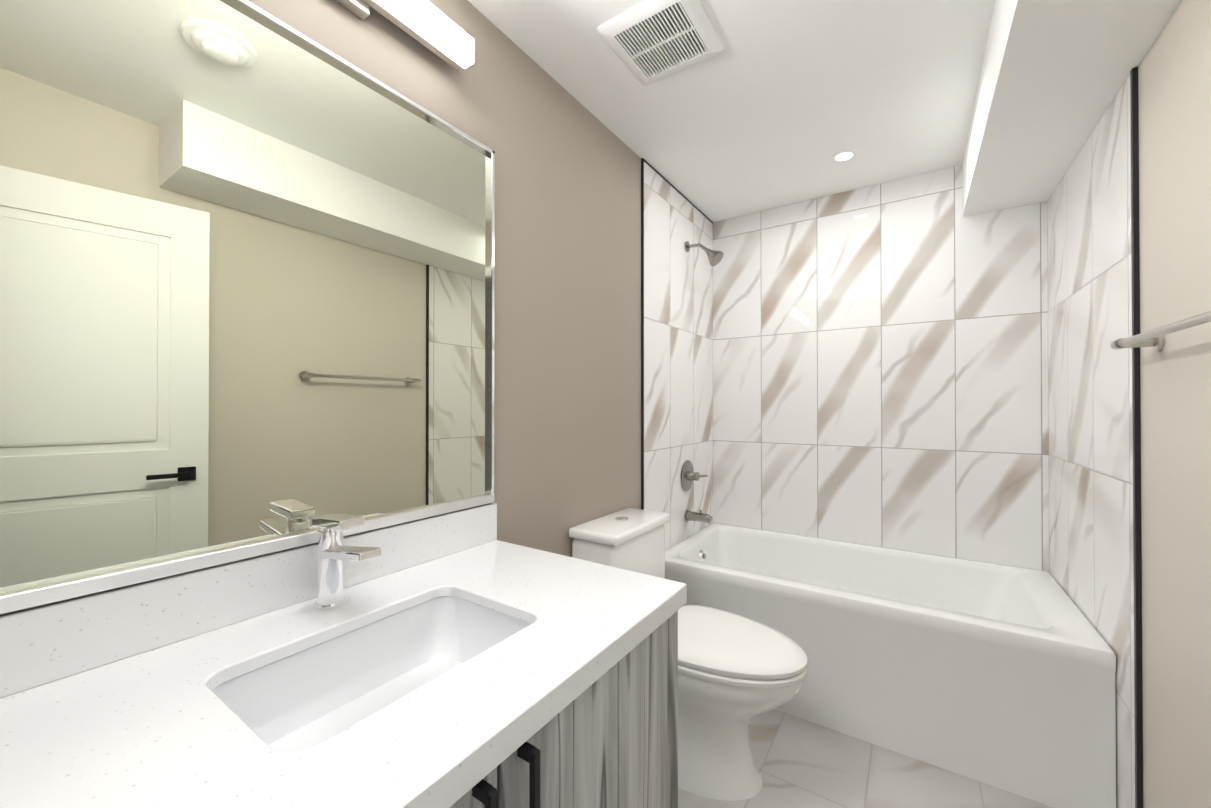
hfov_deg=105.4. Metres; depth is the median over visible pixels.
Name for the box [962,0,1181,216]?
ceiling bulkhead
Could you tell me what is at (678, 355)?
wall tile
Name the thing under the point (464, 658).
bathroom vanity
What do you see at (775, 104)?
ceiling
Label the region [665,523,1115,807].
bathtub
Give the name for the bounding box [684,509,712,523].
tub spout
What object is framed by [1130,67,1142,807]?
trim
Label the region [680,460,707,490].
shower valve
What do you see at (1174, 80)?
wall
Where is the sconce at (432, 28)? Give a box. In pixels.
[335,0,474,71]
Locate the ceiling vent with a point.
(649, 41)
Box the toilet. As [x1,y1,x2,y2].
[569,508,807,800]
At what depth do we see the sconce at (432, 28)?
1.12 m
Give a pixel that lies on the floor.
(800, 763)
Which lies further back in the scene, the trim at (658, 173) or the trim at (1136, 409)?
the trim at (658, 173)
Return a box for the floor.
[678,709,1052,807]
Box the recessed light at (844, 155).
[831,149,856,162]
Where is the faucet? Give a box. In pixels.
[312,513,381,609]
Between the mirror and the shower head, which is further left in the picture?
the mirror
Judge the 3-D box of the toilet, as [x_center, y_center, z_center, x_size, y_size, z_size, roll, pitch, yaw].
[0.301,0.847,1.638,0.775,0.808,0.426,0,0,34]
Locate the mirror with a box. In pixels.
[0,0,494,613]
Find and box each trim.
[641,158,643,509]
[641,159,712,223]
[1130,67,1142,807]
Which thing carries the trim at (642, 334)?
attached to the wall at (567, 417)
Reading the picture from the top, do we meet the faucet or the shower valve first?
the shower valve
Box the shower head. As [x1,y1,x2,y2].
[685,241,723,265]
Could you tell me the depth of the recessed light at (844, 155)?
2.12 m
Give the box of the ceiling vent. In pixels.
[597,0,723,84]
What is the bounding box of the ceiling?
[468,0,994,221]
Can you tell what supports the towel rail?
attached to the wall at (1174, 80)
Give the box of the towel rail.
[1110,311,1210,351]
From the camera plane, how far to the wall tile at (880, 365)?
2.37 m
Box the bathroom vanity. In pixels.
[0,502,686,807]
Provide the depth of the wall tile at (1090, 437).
1.49 m
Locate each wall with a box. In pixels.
[248,0,640,556]
[1138,0,1210,807]
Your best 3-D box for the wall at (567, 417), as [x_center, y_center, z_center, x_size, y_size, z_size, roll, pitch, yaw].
[-0.171,0.052,1.730,0.100,2.400,3.080,0,0,34]
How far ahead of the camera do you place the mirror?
0.83 m
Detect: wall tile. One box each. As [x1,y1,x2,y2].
[644,162,712,550]
[713,165,1048,571]
[1047,74,1134,807]

